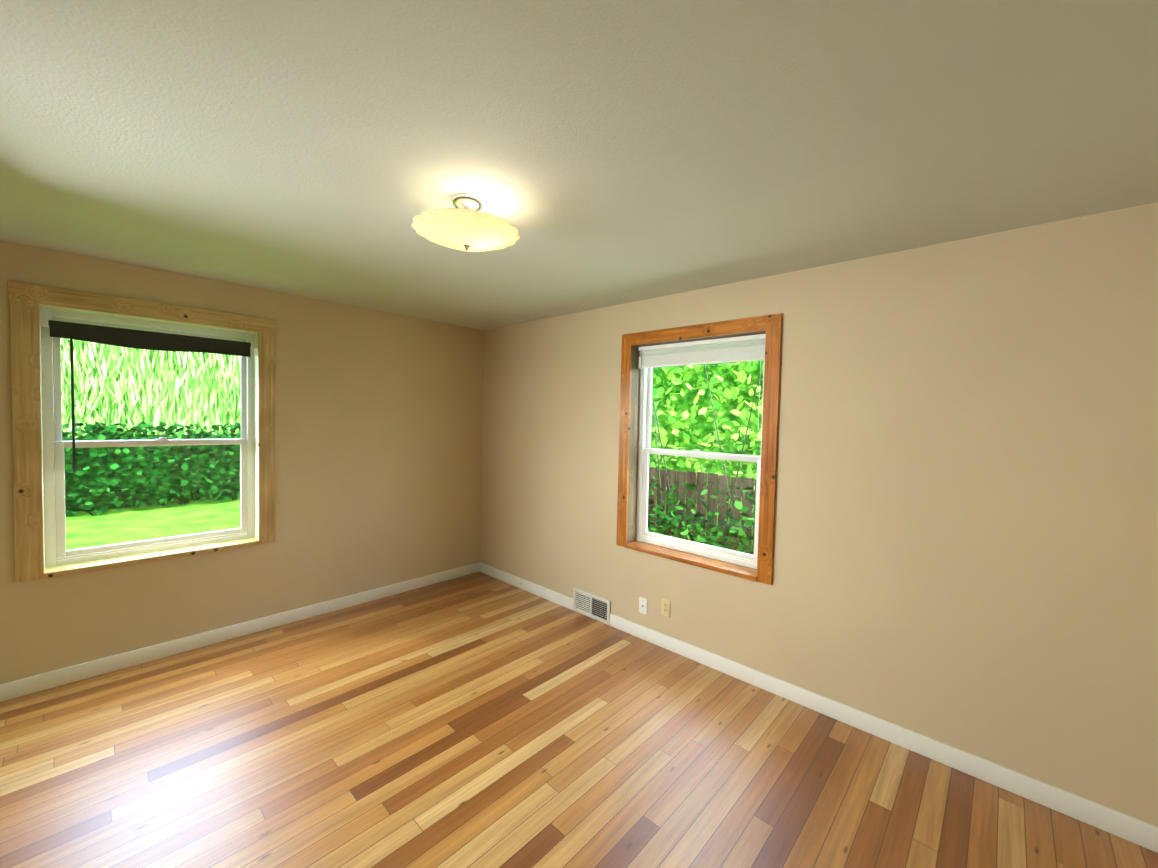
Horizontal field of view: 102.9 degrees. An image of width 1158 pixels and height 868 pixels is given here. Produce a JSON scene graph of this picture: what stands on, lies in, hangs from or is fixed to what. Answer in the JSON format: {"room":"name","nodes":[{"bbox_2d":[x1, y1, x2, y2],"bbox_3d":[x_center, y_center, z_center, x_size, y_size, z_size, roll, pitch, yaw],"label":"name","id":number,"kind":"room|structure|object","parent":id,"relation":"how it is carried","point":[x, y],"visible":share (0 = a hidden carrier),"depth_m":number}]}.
{"room":"empty bedroom","nodes":[
{"label":"empty bedroom","id":0,"kind":"room"},
{"bbox_2d":[0,241,482,683],"bbox_3d":[-2.250,0.194,3.449,0.200,2.440,3.900,3,3,43],"label":"wall","id":1,"kind":"structure","parent":0,"point":[378,433],"depth_m":3.50},
{"bbox_2d":[8,281,275,582],"bbox_3d":[-2.665,-0.013,2.948,0.206,1.604,1.208,3,3,43],"label":"window","id":2,"kind":"structure","parent":1,"relation":"in","point":[57,325],"depth_m":2.77},
{"bbox_2d":[0,562,479,701],"bbox_3d":[-2.186,1.369,3.427,0.018,0.095,3.470,3,3,43],"label":"baseboard","id":3,"kind":"structure","parent":1,"relation":"attached to","point":[44,681],"depth_m":3.08},
{"bbox_2d":[0,572,1157,867],"bbox_3d":[-0.448,1.573,1.794,5.200,0.120,3.900,3,3,43],"label":"floor","id":4,"kind":"structure","parent":0,"point":[478,720],"depth_m":2.08},
{"bbox_2d":[0,0,1157,329],"bbox_3d":[-0.390,-0.985,1.705,5.200,0.120,3.900,3,3,43],"label":"ceiling","id":5,"kind":"structure","parent":0,"point":[604,152],"depth_m":1.40},
{"bbox_2d":[411,193,519,251],"bbox_3d":[-0.447,-0.833,1.843,0.414,0.195,0.414,3,3,43],"label":"ceiling light","id":6,"kind":"object","parent":5,"relation":"attached to","point":[465,225],"visible":1,"depth_m":1.77},
{"bbox_2d":[480,202,1157,826],"bbox_3d":[0.840,0.276,3.106,5.200,2.440,0.200,3,3,43],"label":"wall","id":7,"kind":"structure","parent":0,"point":[966,524],"depth_m":2.19},
{"bbox_2d":[480,562,572,609],"bbox_3d":[-0.520,1.379,4.237,1.298,0.095,0.014,3,3,43],"label":"baseboard","id":8,"kind":"structure","parent":7,"relation":"attached to","point":[563,600],"depth_m":4.15},
{"bbox_2d":[517,579,524,586],"bbox_3d":[-0.534,1.371,4.235,0.100,0.055,0.008,3,3,43],"label":"electrical outlet","id":9,"kind":"object","parent":8,"relation":"attached to","point":[520,583],"visible":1,"depth_m":4.23},
{"bbox_2d":[573,588,609,624],"bbox_3d":[0.093,1.364,3.660,0.380,0.188,0.026,3,3,43],"label":"air vent","id":10,"kind":"object","parent":7,"relation":"in","point":[593,606],"visible":1,"depth_m":3.65},
{"bbox_2d":[639,597,646,614],"bbox_3d":[0.462,1.240,3.327,0.070,0.115,0.010,3,3,43],"label":"phone jack","id":11,"kind":"object","parent":7,"relation":"attached to","point":[642,605],"visible":1,"depth_m":3.32},
{"bbox_2d":[661,598,669,616],"bbox_3d":[0.601,1.206,3.198,0.070,0.115,0.008,3,3,43],"label":"duplex electrical outlet","id":12,"kind":"object","parent":7,"relation":"attached to","point":[665,607],"visible":1,"depth_m":3.19},
{"bbox_2d":[616,313,782,584],"bbox_3d":[0.784,0.072,3.123,1.147,1.573,0.216,3,3,43],"label":"window","id":13,"kind":"structure","parent":7,"relation":"in","point":[645,451],"depth_m":3.13},
{"bbox_2d":[638,334,765,441],"bbox_3d":[0.791,-0.275,3.111,0.965,0.700,0.048,3,3,43],"label":"window blind","id":14,"kind":"object","parent":13,"relation":"attached to","point":[740,354],"visible":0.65,"depth_m":3.07},
{"bbox_2d":[609,613,1157,852],"bbox_3d":[1.357,1.482,2.496,3.058,0.095,0.014,3,3,43],"label":"baseboard","id":15,"kind":"structure","parent":7,"relation":"attached to","point":[1120,824],"depth_m":2.20},
{"label":"outside","id":16,"kind":"structure","parent":0,"visible":0},
{"bbox_2d":[44,497,752,567],"bbox_3d":[-0.153,1.975,5.962,70.000,0.200,70.000,3,3,43],"label":"ground","id":17,"kind":"structure","parent":16,"point":[153,525],"depth_m":8.41},
{"bbox_2d":[40,308,240,438],"bbox_3d":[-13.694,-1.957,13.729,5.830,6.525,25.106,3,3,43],"label":"willow tree","id":18,"kind":"object","parent":17,"relation":"on","point":[159,381],"depth_m":12.63},
{"bbox_2d":[43,421,240,515],"bbox_3d":[-9.670,0.769,9.822,2.323,2.134,18.603,3,3,43],"label":"hedge","id":19,"kind":"object","parent":17,"relation":"on","point":[142,472],"depth_m":9.50},
{"bbox_2d":[648,467,755,568],"bbox_3d":[0.484,1.138,6.959,14.490,1.432,0.146,3,3,43],"label":"fence","id":20,"kind":"object","parent":17,"relation":"on","point":[686,491],"depth_m":5.84},
{"bbox_2d":[645,364,758,569],"bbox_3d":[0.812,0.207,5.416,4.480,3.504,1.448,3,3,43],"label":"shrubs","id":21,"kind":"object","parent":17,"relation":"on","point":[729,532],"depth_m":5.03},
{"bbox_2d":[649,360,763,519],"bbox_3d":[2.727,-1.399,8.970,15.185,6.368,4.578,3,3,43],"label":"canopy","id":22,"kind":"object","parent":17,"relation":"on","point":[732,436],"depth_m":7.87}
]}

